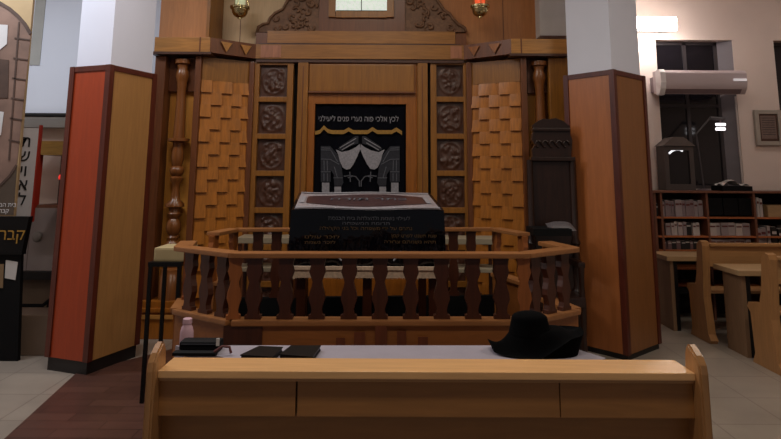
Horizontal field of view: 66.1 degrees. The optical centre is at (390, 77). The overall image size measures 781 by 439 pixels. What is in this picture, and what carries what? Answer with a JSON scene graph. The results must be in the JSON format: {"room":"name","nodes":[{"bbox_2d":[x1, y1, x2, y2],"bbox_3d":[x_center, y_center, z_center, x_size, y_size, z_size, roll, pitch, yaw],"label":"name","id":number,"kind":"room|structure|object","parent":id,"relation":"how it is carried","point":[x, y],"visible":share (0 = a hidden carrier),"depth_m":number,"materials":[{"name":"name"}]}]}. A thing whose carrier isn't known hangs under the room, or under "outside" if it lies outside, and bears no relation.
{"room":"house of worship","nodes":[
{"label":"house of worship","id":0,"kind":"room"},
{"bbox_2d":[16,125,42,221],"bbox_3d":[-3.364,0.877,5.545,0.191,0.883,0.047,0,-9,0],"label":"vertical sign","id":1,"kind":"object","parent":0,"point":[32,137],"visible":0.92,"depth_m":5.53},
{"bbox_2d":[22,116,65,306],"bbox_3d":[-4.178,0.526,6.706,3.650,4.100,0.180,0,-9,0],"label":"wall","id":2,"kind":"structure","parent":0,"point":[39,255],"depth_m":6.45,"materials":[{"name":"paint"}]},
{"bbox_2d":[22,299,48,306],"bbox_3d":[-4.460,2.358,6.242,2.104,0.181,0.114,0,-9,0],"label":"handrail","id":3,"kind":"object","parent":2,"relation":"attached to","point":[46,302],"visible":0.24,"depth_m":6.19,"materials":[{"name":"black metal"}]},
{"bbox_2d":[32,232,41,241],"bbox_3d":[-3.793,1.702,6.428,0.110,0.110,0.025,0,-9,0],"label":"wall socket","id":4,"kind":"object","parent":2,"relation":"attached to","point":[37,236],"visible":1,"depth_m":6.42,"materials":[{"name":"plastic"}]},
{"bbox_2d":[23,271,51,279],"bbox_3d":[-4.185,2.079,6.330,3.650,0.082,0.078,0,-9,0],"label":"wall rail","id":5,"kind":"object","parent":2,"relation":"attached to","point":[27,275],"visible":0.02,"depth_m":6.29,"materials":[{"name":"black"}]},
{"bbox_2d":[24,117,65,127],"bbox_3d":[-4.178,0.489,6.575,3.650,0.110,0.150,0,-9,0],"label":"stone ledge","id":6,"kind":"object","parent":2,"relation":"attached to","point":[30,122],"visible":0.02,"depth_m":6.50,"materials":[{"name":"grey stone"}]},
{"bbox_2d":[35,141,62,207],"bbox_3d":[-3.332,1.012,6.307,0.601,0.674,0.420,0,-9,0],"label":"upper cabinet","id":7,"kind":"object","parent":2,"relation":"attached to","point":[52,148],"visible":0.26,"depth_m":6.14,"materials":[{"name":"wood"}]},
{"bbox_2d":[37,203,57,207],"bbox_3d":[-3.309,1.331,6.267,0.551,0.030,0.400,0,-9,0],"label":"shelf","id":8,"kind":"object","parent":7,"relation":"attached to","point":[54,205],"depth_m":6.07,"materials":[{"name":"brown wood"}]},
{"bbox_2d":[25,0,160,115],"bbox_3d":[-3.271,-0.377,6.737,1.845,1.616,0.100,0,-9,0],"label":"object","id":9,"kind":"object","parent":2,"relation":"attached to","point":[56,23],"visible":0.28,"depth_m":6.70,"materials":[{"name":"white paint"}]},
{"bbox_2d":[44,0,157,374],"bbox_3d":[-2.422,0.300,5.210,0.440,4.100,0.550,-3,-9,20],"label":"pillar","id":10,"kind":"structure","parent":0,"point":[96,297],"depth_m":4.95,"materials":[{"name":"brown wood"}]},
{"bbox_2d":[222,0,285,43],"bbox_3d":[-1.309,-0.873,6.685,1.935,1.315,0.040,0,-9,0],"label":"wood panelling","id":11,"kind":"object","parent":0,"point":[259,12],"visible":0.14,"depth_m":6.63,"materials":[{"name":"brown wood"}]},
{"bbox_2d":[248,58,473,62],"bbox_3d":[-0.303,0.598,7.042,4.600,4.100,0.100,0,-9,0],"label":"wall","id":12,"kind":"structure","parent":0,"point":[252,60],"depth_m":7.12,"materials":[{"name":"paint"}]},
{"bbox_2d":[0,313,780,438],"bbox_3d":[0.240,1.928,1.975,12.500,0.106,10.500,0,-9,0],"label":"floor","id":13,"kind":"structure","parent":0,"point":[745,396],"depth_m":4.21,"materials":[{"name":"tile"}]},
{"bbox_2d":[0,216,32,360],"bbox_3d":[-3.646,1.752,5.027,1.159,1.162,0.066,0,-9,0],"label":"stand","id":14,"kind":"object","parent":13,"relation":"on","point":[14,230],"visible":1,"depth_m":5.03,"materials":[{"name":"paint"}]},
{"bbox_2d":[0,0,34,215],"bbox_3d":[-3.698,0.134,5.264,1.039,2.099,0.041,0,-9,0],"label":"printed banner","id":15,"kind":"object","parent":14,"relation":"on","point":[16,16],"visible":1,"depth_m":5.25,"materials":[{"name":"fabric"}]},
{"bbox_2d":[0,111,3,134],"bbox_3d":[-3.430,0.407,5.203,0.124,0.260,0.003,0,-9,0],"label":"print","id":16,"kind":"object","parent":15,"relation":"attached to","point":[1,112],"depth_m":5.21},
{"bbox_2d":[0,25,7,48],"bbox_3d":[-3.487,-0.329,5.318,0.170,0.308,0.003,0,-9,0],"label":"print","id":17,"kind":"object","parent":15,"relation":"on","point":[3,28],"depth_m":5.32},
{"bbox_2d":[0,59,8,97],"bbox_3d":[-3.442,-0.001,5.267,0.196,0.355,0.003,0,-9,0],"label":"print","id":18,"kind":"object","parent":15,"relation":"attached to","point":[4,63],"depth_m":5.27},
{"bbox_2d":[0,167,16,214],"bbox_3d":[-3.587,0.959,5.119,0.772,0.415,0.003,0,-9,0],"label":"print","id":19,"kind":"object","parent":15,"relation":"attached to","point":[8,175],"depth_m":5.12},
{"bbox_2d":[21,307,48,355],"bbox_3d":[-4.197,2.205,5.247,2.828,0.330,0.300,0,-9,0],"label":"plinth","id":20,"kind":"object","parent":13,"relation":"on","point":[34,319],"visible":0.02,"depth_m":5.11,"materials":[{"name":"brown wood"}]},
{"bbox_2d":[139,260,182,403],"bbox_3d":[-1.575,1.761,4.250,0.231,0.924,0.310,0,-9,0],"label":"metal stand","id":21,"kind":"object","parent":13,"relation":"on","point":[151,264],"visible":0.4,"depth_m":4.15,"materials":[{"name":"paint"}]},
{"bbox_2d":[154,244,197,261],"bbox_3d":[-1.547,1.257,4.324,0.230,0.095,0.250,0,-9,0],"label":"box","id":22,"kind":"object","parent":21,"relation":"on","point":[166,252],"visible":0.56,"depth_m":4.20,"materials":[{"name":"laminate"}]},
{"bbox_2d":[238,234,293,296],"bbox_3d":[-1.143,1.935,5.465,0.503,0.962,0.300,0,-9,0],"label":"stand","id":23,"kind":"object","parent":13,"relation":"on","point":[246,238],"visible":0.31,"depth_m":5.42,"materials":[{"name":"brown wood"}]},
{"bbox_2d":[242,263,271,271],"bbox_3d":[-1.142,1.734,5.497,0.503,0.035,0.300,0,-9,0],"label":"shelf","id":24,"kind":"object","parent":23,"relation":"attached to","point":[266,266],"depth_m":5.37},
{"bbox_2d":[238,234,288,243],"bbox_3d":[-1.141,1.484,5.536,0.503,0.050,0.300,0,-9,0],"label":"shelf","id":25,"kind":"object","parent":23,"relation":"attached to","point":[246,238],"depth_m":5.39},
{"bbox_2d":[140,0,567,338],"bbox_3d":[-0.294,0.500,6.415,4.219,4.100,1.070,0,-9,0],"label":"torah ark","id":26,"kind":"object","parent":13,"relation":"on","point":[234,136],"visible":0.66,"depth_m":6.19,"materials":[{"name":"brown wood"}]},
{"bbox_2d":[314,104,405,192],"bbox_3d":[-0.323,1.144,6.209,0.956,1.762,0.041,0,-9,0],"label":"curtain","id":27,"kind":"object","parent":26,"relation":"hanging from","point":[359,147],"visible":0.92,"depth_m":6.27,"materials":[{"name":"black fabric"}]},
{"bbox_2d":[170,227,580,359],"bbox_3d":[-0.118,1.673,4.179,2.594,1.091,1.750,0,-9,0],"label":"railing","id":28,"kind":"object","parent":13,"relation":"on","point":[471,318],"visible":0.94,"depth_m":3.44,"materials":[{"name":"brown wood"}]},
{"bbox_2d":[296,209,436,316],"bbox_3d":[-0.193,1.406,4.365,1.036,1.034,0.680,0,-9,0],"label":"table","id":29,"kind":"object","parent":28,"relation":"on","point":[302,284],"visible":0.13,"depth_m":4.04,"materials":[{"name":"brown wood"}]},
{"bbox_2d":[288,192,445,278],"bbox_3d":[-0.193,1.118,4.366,1.145,0.547,0.826,0,-9,0],"label":"tablecloth","id":30,"kind":"object","parent":29,"relation":"on","point":[359,221],"visible":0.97,"depth_m":4.03,"materials":[{"name":"fabric"}]},
{"bbox_2d":[288,210,445,266],"bbox_3d":[-0.159,1.080,4.028,1.062,0.378,0.049,0,-9,0],"label":"drape","id":31,"kind":"object","parent":30,"relation":"hanging from","point":[310,230],"depth_m":4.02,"materials":[{"name":"fabric"}]},
{"bbox_2d":[142,342,712,438],"bbox_3d":[0.107,1.360,1.963,1.695,1.022,0.460,0,-9,0],"label":"bench","id":32,"kind":"object","parent":13,"relation":"on","point":[186,398],"visible":1,"depth_m":1.84,"materials":[{"name":"brown wood"}]},
{"bbox_2d":[445,235,492,293],"bbox_3d":[0.712,1.944,5.465,0.494,0.962,0.300,0,-9,0],"label":"chair","id":33,"kind":"object","parent":13,"relation":"on","point":[480,240],"visible":0.14,"depth_m":5.42,"materials":[{"name":"brown wood"}]},
{"bbox_2d":[445,235,492,244],"bbox_3d":[0.714,1.493,5.536,0.494,0.050,0.300,0,-9,0],"label":"shelf","id":34,"kind":"object","parent":33,"relation":"attached to","point":[480,240],"depth_m":5.39,"materials":[{"name":"white"}]},
{"bbox_2d":[448,264,492,272],"bbox_3d":[0.713,1.743,5.497,0.494,0.035,0.300,0,-9,0],"label":"shelf","id":35,"kind":"object","parent":33,"relation":"attached to","point":[484,268],"depth_m":5.38,"materials":[{"name":"white"}]},
{"bbox_2d":[526,118,587,351],"bbox_3d":[1.462,1.365,5.273,0.482,2.054,0.380,0,-9,0],"label":"chair","id":36,"kind":"object","parent":13,"relation":"on","point":[550,168],"visible":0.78,"depth_m":5.45,"materials":[{"name":"brown wood"}]},
{"bbox_2d":[526,226,571,235],"bbox_3d":[1.366,1.326,5.208,0.320,0.058,0.300,0,-9,0],"label":"box","id":37,"kind":"object","parent":36,"relation":"on","point":[534,230],"visible":0.86,"depth_m":5.06,"materials":[{"name":"black"}]},
{"bbox_2d":[545,221,575,230],"bbox_3d":[1.480,1.289,5.234,0.228,0.070,0.160,0,-9,0],"label":"cushion","id":38,"kind":"object","parent":37,"relation":"on","point":[556,224],"visible":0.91,"depth_m":5.19,"materials":[{"name":"grey fabric"}]},
{"bbox_2d":[656,251,711,330],"bbox_3d":[4.185,2.198,6.205,2.808,0.723,0.420,0,-9,0],"label":"desk","id":39,"kind":"object","parent":13,"relation":"on","point":[669,291],"visible":0.67,"depth_m":6.11,"materials":[{"name":"laminate"}]},
{"bbox_2d":[653,190,780,319],"bbox_3d":[4.235,1.952,6.697,2.735,1.361,0.370,0,-9,0],"label":"bookcase","id":40,"kind":"object","parent":13,"relation":"on","point":[686,270],"visible":0.31,"depth_m":6.65,"materials":[{"name":"brown wood"}]},
{"bbox_2d":[662,200,669,216],"bbox_3d":[3.058,1.458,6.740,0.041,0.180,0.202,0,-9,0],"label":"book","id":41,"kind":"object","parent":40,"relation":"on","point":[666,202],"visible":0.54,"depth_m":6.64,"materials":[{"name":"paper"}]},
{"bbox_2d":[664,222,670,234],"bbox_3d":[3.056,1.684,6.713,0.054,0.131,0.202,0,-9,0],"label":"book","id":42,"kind":"object","parent":40,"relation":"on","point":[667,229],"visible":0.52,"depth_m":6.62,"materials":[{"name":"paper"}]},
{"bbox_2d":[665,239,671,248],"bbox_3d":[3.058,1.848,6.676,0.042,0.093,0.202,0,-9,0],"label":"book","id":43,"kind":"object","parent":40,"relation":"on","point":[669,243],"visible":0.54,"depth_m":6.58,"materials":[{"name":"paper"}]},
{"bbox_2d":[665,222,674,235],"bbox_3d":[3.107,1.682,6.708,0.034,0.135,0.202,0,-9,0],"label":"book","id":44,"kind":"object","parent":40,"relation":"on","point":[671,224],"visible":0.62,"depth_m":6.61,"materials":[{"name":"paper"}]},
{"bbox_2d":[669,201,671,216],"bbox_3d":[3.096,1.466,6.759,0.031,0.170,0.202,0,-9,0],"label":"book","id":45,"kind":"object","parent":40,"relation":"on","point":[670,212],"visible":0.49,"depth_m":6.66,"materials":[{"name":"paper"}]},
{"bbox_2d":[665,238,676,248],"bbox_3d":[3.108,1.845,6.682,0.051,0.101,0.202,0,-9,0],"label":"book","id":46,"kind":"object","parent":40,"relation":"on","point":[674,246],"visible":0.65,"depth_m":6.59,"materials":[{"name":"paper"}]},
{"bbox_2d":[666,220,677,234],"bbox_3d":[3.145,1.675,6.722,0.031,0.152,0.202,0,-9,0],"label":"book","id":47,"kind":"object","parent":40,"relation":"on","point":[674,222],"visible":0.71,"depth_m":6.63,"materials":[{"name":"paper"}]},
{"bbox_2d":[671,201,674,216],"bbox_3d":[3.130,1.469,6.760,0.030,0.165,0.202,0,-9,0],"label":"book","id":48,"kind":"object","parent":40,"relation":"on","point":[672,202],"visible":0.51,"depth_m":6.66,"materials":[{"name":"paper"}]},
{"bbox_2d":[667,199,679,216],"bbox_3d":[3.170,1.457,6.738,0.045,0.183,0.202,0,-9,0],"label":"book","id":49,"kind":"object","parent":40,"relation":"on","point":[676,202],"visible":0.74,"depth_m":6.64,"materials":[{"name":"paper"}]},
{"bbox_2d":[654,137,695,189],"bbox_3d":[3.310,0.996,6.978,0.379,0.607,0.230,0,-9,0],"label":"case","id":50,"kind":"object","parent":40,"relation":"on","point":[675,155],"visible":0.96,"depth_m":6.90,"materials":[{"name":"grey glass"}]},
{"bbox_2d":[669,238,680,248],"bbox_3d":[3.160,1.844,6.691,0.048,0.105,0.202,0,-9,0],"label":"book","id":51,"kind":"object","parent":40,"relation":"on","point":[678,242],"visible":0.55,"depth_m":6.59,"materials":[{"name":"paper"}]},
{"bbox_2d":[675,199,682,216],"bbox_3d":[3.211,1.458,6.749,0.031,0.184,0.202,0,-9,0],"label":"book","id":52,"kind":"object","parent":40,"relation":"on","point":[680,201],"visible":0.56,"depth_m":6.65,"materials":[{"name":"paper"}]},
{"bbox_2d":[676,221,682,234],"bbox_3d":[3.192,1.680,6.716,0.050,0.141,0.202,0,-9,0],"label":"book","id":53,"kind":"object","parent":40,"relation":"on","point":[679,224],"visible":0.53,"depth_m":6.62,"materials":[{"name":"paper"}]},
{"bbox_2d":[674,220,686,235],"bbox_3d":[3.241,1.676,6.714,0.037,0.149,0.202,0,-9,0],"label":"book","id":54,"kind":"object","parent":40,"relation":"on","point":[683,222],"visible":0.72,"depth_m":6.62,"materials":[{"name":"paper"}]},
{"bbox_2d":[679,239,685,249],"bbox_3d":[3.210,1.848,6.681,0.046,0.096,0.202,0,-9,0],"label":"book","id":55,"kind":"object","parent":40,"relation":"on","point":[683,243],"visible":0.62,"depth_m":6.58,"materials":[{"name":"paper"}]},
{"bbox_2d":[676,238,689,248],"bbox_3d":[3.263,1.846,6.697,0.053,0.104,0.202,0,-9,0],"label":"book","id":56,"kind":"object","parent":40,"relation":"on","point":[687,241],"visible":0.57,"depth_m":6.60,"materials":[{"name":"paper"}]},
{"bbox_2d":[682,200,685,216],"bbox_3d":[3.247,1.462,6.753,0.035,0.178,0.202,0,-9,0],"label":"book","id":57,"kind":"object","parent":40,"relation":"on","point":[683,201],"visible":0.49,"depth_m":6.65,"materials":[{"name":"paper"}]},
{"bbox_2d":[685,200,690,216],"bbox_3d":[3.292,1.464,6.747,0.049,0.173,0.202,0,-9,0],"label":"book","id":58,"kind":"object","parent":40,"relation":"on","point":[687,203],"visible":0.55,"depth_m":6.65,"materials":[{"name":"paper"}]},
{"bbox_2d":[681,199,694,216],"bbox_3d":[3.343,1.461,6.765,0.047,0.184,0.202,0,-9,0],"label":"book","id":59,"kind":"object","parent":40,"relation":"on","point":[690,200],"visible":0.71,"depth_m":6.67,"materials":[{"name":"paper"}]},
{"bbox_2d":[686,222,691,234],"bbox_3d":[3.292,1.684,6.729,0.053,0.138,0.202,0,-9,0],"label":"book","id":60,"kind":"object","parent":40,"relation":"on","point":[688,224],"visible":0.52,"depth_m":6.63,"materials":[{"name":"paper"}]},
{"bbox_2d":[684,238,697,248],"bbox_3d":[3.352,1.849,6.698,0.051,0.100,0.202,0,-9,0],"label":"book","id":61,"kind":"object","parent":40,"relation":"on","point":[693,240],"visible":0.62,"depth_m":6.60,"materials":[{"name":"paper"}]},
{"bbox_2d":[690,222,696,235],"bbox_3d":[3.342,1.682,6.703,0.034,0.134,0.202,0,-9,0],"label":"book","id":62,"kind":"object","parent":40,"relation":"on","point":[693,225],"visible":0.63,"depth_m":6.61,"materials":[{"name":"paper"}]},
{"bbox_2d":[687,221,699,235],"bbox_3d":[3.384,1.681,6.713,0.038,0.140,0.202,0,-9,0],"label":"book","id":63,"kind":"object","parent":40,"relation":"on","point":[697,223],"visible":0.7,"depth_m":6.62,"materials":[{"name":"paper"}]},
{"bbox_2d":[693,201,697,216],"bbox_3d":[3.390,1.472,6.765,0.040,0.163,0.202,0,-9,0],"label":"book","id":64,"kind":"object","parent":40,"relation":"on","point":[695,202],"visible":0.48,"depth_m":6.67,"materials":[{"name":"paper"}]},
{"bbox_2d":[691,199,702,216],"bbox_3d":[3.439,1.464,6.763,0.052,0.178,0.202,0,-9,0],"label":"book","id":65,"kind":"object","parent":40,"relation":"on","point":[699,202],"visible":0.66,"depth_m":6.67,"materials":[{"name":"paper"}]},
{"bbox_2d":[695,116,725,190],"bbox_3d":[3.709,0.868,6.952,0.367,0.855,0.140,0,-9,0],"label":"desk lamp","id":66,"kind":"object","parent":40,"relation":"on","point":[720,119],"visible":0.98,"depth_m":6.97,"materials":[{"name":"black metal"}]},
{"bbox_2d":[710,223,716,235],"bbox_3d":[3.546,1.685,6.710,0.082,0.134,0.202,0,-9,0],"label":"book","id":67,"kind":"object","parent":40,"relation":"on","point":[713,230],"visible":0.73,"depth_m":6.61,"materials":[{"name":"paper"}]},
{"bbox_2d":[710,222,720,235],"bbox_3d":[3.614,1.688,6.731,0.050,0.135,0.202,0,-9,0],"label":"book","id":68,"kind":"object","parent":40,"relation":"on","point":[717,224],"visible":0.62,"depth_m":6.63,"materials":[{"name":"paper"}]},
{"bbox_2d":[711,238,723,242],"bbox_3d":[3.611,1.842,6.679,0.083,0.111,0.202,0,-9,0],"label":"book","id":69,"kind":"object","parent":40,"relation":"on","point":[717,239],"visible":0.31,"depth_m":6.59,"materials":[{"name":"paper"}]},
{"bbox_2d":[712,221,728,235],"bbox_3d":[3.680,1.683,6.710,0.079,0.138,0.202,0,-9,0],"label":"book","id":70,"kind":"object","parent":40,"relation":"on","point":[724,231],"visible":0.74,"depth_m":6.61,"materials":[{"name":"paper"}]},
{"bbox_2d":[718,221,735,235],"bbox_3d":[3.763,1.686,6.729,0.082,0.139,0.202,0,-9,0],"label":"book","id":71,"kind":"object","parent":40,"relation":"on","point":[731,226],"visible":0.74,"depth_m":6.63,"materials":[{"name":"paper"}]},
{"bbox_2d":[723,238,734,242],"bbox_3d":[3.756,1.846,6.702,0.060,0.112,0.202,0,-9,0],"label":"book","id":72,"kind":"object","parent":40,"relation":"on","point":[730,239],"visible":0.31,"depth_m":6.61,"materials":[{"name":"paper"}]},
{"bbox_2d":[711,186,752,190],"bbox_3d":[3.867,1.253,6.816,0.335,0.054,0.250,0,-9,0],"label":"box","id":73,"kind":"object","parent":40,"relation":"on","point":[716,188],"visible":0.82,"depth_m":6.70,"materials":[{"name":"black"}]},
{"bbox_2d":[714,180,748,185],"bbox_3d":[3.869,1.188,6.821,0.299,0.069,0.180,0,-9,0],"label":"loose papers","id":74,"kind":"object","parent":73,"relation":"on","point":[730,182],"visible":1,"depth_m":6.79,"materials":[{"name":"white paper"}]},
{"bbox_2d":[732,222,742,235],"bbox_3d":[3.842,1.689,6.718,0.072,0.130,0.202,0,-9,0],"label":"book","id":75,"kind":"object","parent":40,"relation":"on","point":[738,227],"visible":0.55,"depth_m":6.62,"materials":[{"name":"paper"}]},
{"bbox_2d":[733,222,749,235],"bbox_3d":[3.921,1.687,6.720,0.082,0.136,0.202,0,-9,0],"label":"book","id":76,"kind":"object","parent":40,"relation":"on","point":[745,226],"visible":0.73,"depth_m":6.62,"materials":[{"name":"paper"}]},
{"bbox_2d":[755,197,759,216],"bbox_3d":[4.074,1.449,6.755,0.026,0.212,0.202,0,-9,0],"label":"book","id":77,"kind":"object","parent":40,"relation":"on","point":[756,198],"visible":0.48,"depth_m":6.66,"materials":[{"name":"paper"}]},
{"bbox_2d":[758,228,761,242],"bbox_3d":[4.051,1.786,6.692,0.048,0.229,0.202,0,-9,0],"label":"book","id":78,"kind":"object","parent":40,"relation":"on","point":[759,229],"visible":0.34,"depth_m":6.60,"materials":[{"name":"paper"}]},
{"bbox_2d":[759,198,762,216],"bbox_3d":[4.106,1.455,6.752,0.031,0.200,0.202,0,-9,0],"label":"book","id":79,"kind":"object","parent":40,"relation":"on","point":[760,200],"visible":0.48,"depth_m":6.65,"materials":[{"name":"paper"}]},
{"bbox_2d":[758,227,766,242],"bbox_3d":[4.113,1.785,6.714,0.057,0.238,0.202,0,-9,0],"label":"book","id":80,"kind":"object","parent":40,"relation":"on","point":[763,230],"visible":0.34,"depth_m":6.62,"materials":[{"name":"paper"}]},
{"bbox_2d":[757,224,770,242],"bbox_3d":[4.169,1.777,6.709,0.033,0.255,0.202,0,-9,0],"label":"book","id":81,"kind":"object","parent":40,"relation":"on","point":[764,226],"visible":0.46,"depth_m":6.62,"materials":[{"name":"paper"}]},
{"bbox_2d":[762,204,780,216],"bbox_3d":[4.349,1.496,6.778,0.338,0.129,0.250,0,-9,0],"label":"wooden box","id":82,"kind":"object","parent":40,"relation":"on","point":[769,210],"visible":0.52,"depth_m":6.66,"materials":[{"name":"wood"}]},
{"bbox_2d":[770,226,777,242],"bbox_3d":[4.225,1.780,6.701,0.059,0.246,0.202,0,-9,0],"label":"book","id":83,"kind":"object","parent":40,"relation":"on","point":[773,230],"visible":0.33,"depth_m":6.61,"materials":[{"name":"paper"}]},
{"bbox_2d":[777,228,780,242],"bbox_3d":[4.294,1.789,6.688,0.059,0.225,0.202,0,-9,0],"label":"book","id":84,"kind":"object","parent":40,"relation":"on","point":[778,229],"visible":0.22,"depth_m":6.60,"materials":[{"name":"paper"}]},
{"bbox_2d":[687,240,780,343],"bbox_3d":[4.353,2.032,5.781,2.815,0.922,0.400,0,-9,0],"label":"bench","id":85,"kind":"object","parent":13,"relation":"on","point":[708,254],"visible":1,"depth_m":5.69,"materials":[{"name":"brown wood"}]},
{"bbox_2d":[713,264,760,357],"bbox_3d":[4.297,2.063,5.339,2.586,0.723,0.420,0,-9,0],"label":"desk","id":86,"kind":"object","parent":13,"relation":"on","point":[736,279],"visible":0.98,"depth_m":5.26,"materials":[{"name":"laminate"}]},
{"bbox_2d":[747,253,780,375],"bbox_3d":[4.396,1.898,4.913,2.728,0.918,0.400,0,-9,0],"label":"bench","id":87,"kind":"object","parent":13,"relation":"on","point":[765,314],"visible":1,"depth_m":4.83,"materials":[{"name":"brown wood"}]},
{"bbox_3d":[-0.031,1.575,2.544,1.859,0.777,0.202,0,-9,0],"label":"table","id":88,"kind":"object","parent":13,"relation":"on","visible":0},
{"bbox_2d":[174,345,605,359],"bbox_3d":[-0.028,1.246,2.596,1.870,0.122,0.218,0,-9,0],"label":"tablecloth","id":89,"kind":"object","parent":88,"relation":"on","point":[327,351],"visible":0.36,"depth_m":2.59,"materials":[{"name":"fabric"}]},
{"bbox_2d":[179,317,193,344],"bbox_3d":[-0.910,1.132,2.675,0.060,0.118,0.060,0,-9,0],"label":"bottle","id":90,"kind":"object","parent":89,"relation":"on","point":[187,330],"visible":0.71,"depth_m":2.66,"materials":[{"name":"pink plastic"}]},
{"bbox_2d":[172,345,231,355],"bbox_3d":[-0.795,1.151,2.541,0.249,0.041,0.045,0,-9,0],"label":"pouch","id":91,"kind":"object","parent":89,"relation":"on","point":[176,352],"visible":1,"depth_m":2.52,"materials":[{"name":"black leather"}]},
{"bbox_2d":[179,337,223,351],"bbox_3d":[-0.821,1.151,2.604,0.176,0.060,0.090,0,-9,0],"label":"case","id":92,"kind":"object","parent":91,"relation":"on","point":[189,343],"visible":0.84,"depth_m":2.57,"materials":[{"name":"leather"}]},
{"bbox_2d":[240,346,282,357],"bbox_3d":[-0.539,1.159,2.527,0.143,0.020,0.143,-1,-9,10],"label":"book","id":93,"kind":"object","parent":89,"relation":"on","point":[259,351],"visible":0.81,"depth_m":2.50,"materials":[{"name":"leather"}]},
{"bbox_2d":[279,345,320,357],"bbox_3d":[-0.384,1.161,2.530,0.158,0.020,0.165,0,-9,0],"label":"book","id":94,"kind":"object","parent":89,"relation":"on","point":[293,351],"visible":0.83,"depth_m":2.52,"materials":[{"name":"leather"}]},
{"bbox_2d":[488,310,583,358],"bbox_3d":[0.629,1.107,2.628,0.410,0.166,0.250,0,-9,0],"label":"hat","id":95,"kind":"object","parent":89,"relation":"on","point":[530,335],"visible":1,"depth_m":2.56,"materials":[{"name":"fabric"}]},
{"bbox_2d":[439,0,535,44],"bbox_3d":[0.730,-0.862,6.685,2.144,1.315,0.040,0,-9,0],"label":"wall","id":96,"kind":"structure","parent":0,"point":[518,16],"depth_m":6.63,"materials":[{"name":"brown wood"}]},
{"bbox_2d":[239,0,503,41],"bbox_3d":[-0.210,-0.722,6.641,2.905,0.767,0.006,0,-9,0],"label":"trim","id":97,"kind":"structure","parent":96,"relation":"attached to","point":[502,0],"depth_m":6.61,"materials":[{"name":"brown wood"}]},
{"bbox_2d":[563,0,661,359],"bbox_3d":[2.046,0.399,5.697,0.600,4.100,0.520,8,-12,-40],"label":"pillar","id":98,"kind":"structure","parent":0,"point":[606,111],"depth_m":5.42,"materials":[{"name":"brown wood"}]},
{"bbox_2d":[636,0,780,190],"bbox_3d":[4.247,0.663,7.314,4.500,4.100,0.250,0,-9,0],"label":"wall","id":99,"kind":"structure","parent":0,"point":[752,26],"depth_m":7.35,"materials":[{"name":"paint"}]},
{"bbox_2d":[637,17,676,32],"bbox_3d":[3.090,-0.626,7.236,0.579,0.166,0.302,0,-9,0],"label":"fluorescent light","id":100,"kind":"object","parent":99,"relation":"attached to","point":[644,24],"visible":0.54,"depth_m":7.09,"materials":[{"name":"plastic"}]},
{"bbox_2d":[650,69,746,95],"bbox_3d":[3.611,0.069,7.093,1.000,0.298,0.370,0,-9,0],"label":"air conditioner","id":101,"kind":"object","parent":99,"relation":"attached to","point":[663,82],"visible":1,"depth_m":6.93,"materials":[{"name":"plastic"}]},
{"bbox_2d":[656,40,741,188],"bbox_3d":[3.711,0.442,7.348,0.940,1.800,0.230,0,-9,0],"label":"window","id":102,"kind":"structure","parent":99,"relation":"in","point":[681,115],"depth_m":7.35,"materials":[{"name":"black glass"}]},
{"bbox_2d":[734,96,743,183],"bbox_3d":[4.146,1.444,7.045,0.024,2.473,0.024,0,-9,0],"label":"drain pipe","id":103,"kind":"object","parent":99,"relation":"attached to","point":[735,98],"visible":0.35,"depth_m":7.15,"materials":[{"name":"grey metal"}]},
{"bbox_2d":[753,110,780,145],"bbox_3d":[4.510,0.593,7.168,0.323,0.424,0.040,0,-9,0],"label":"framed document","id":104,"kind":"object","parent":99,"relation":"attached to","point":[767,123],"visible":1,"depth_m":7.16,"materials":[{"name":"beige wood"}]},
{"bbox_2d":[773,43,780,109],"bbox_3d":[5.160,0.453,7.368,0.950,1.800,0.050,0,-9,0],"label":"window","id":105,"kind":"structure","parent":99,"relation":"in","point":[777,46],"depth_m":7.46,"materials":[{"name":"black glass"}]},
{"bbox_3d":[0.261,-2.218,2.626,12.500,0.100,10.500,0,-9,0],"label":"ceiling","id":106,"kind":"structure","parent":0,"visible":0},
{"bbox_2d":[230,0,249,18],"bbox_3d":[-1.580,-1.097,6.346,0.204,0.979,0.204,0,-9,0],"label":"hanging lamp","id":107,"kind":"object","parent":106,"relation":"hanging from","point":[239,9],"visible":1,"depth_m":6.23,"materials":[{"name":"gold metal"}]},
{"bbox_2d":[470,0,489,17],"bbox_3d":[0.935,-1.096,6.348,0.204,0.956,0.204,0,-9,0],"label":"hanging lamp","id":108,"kind":"object","parent":106,"relation":"hanging from","point":[480,8],"visible":1,"depth_m":6.23,"materials":[{"name":"gold metal"}]},
{"bbox_2d":[535,0,566,38],"bbox_3d":[1.695,-0.971,6.425,0.292,1.171,0.230,0,-9,0],"label":"board","id":109,"kind":"object","parent":106,"relation":"attached to","point":[550,15],"visible":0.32,"depth_m":6.28,"materials":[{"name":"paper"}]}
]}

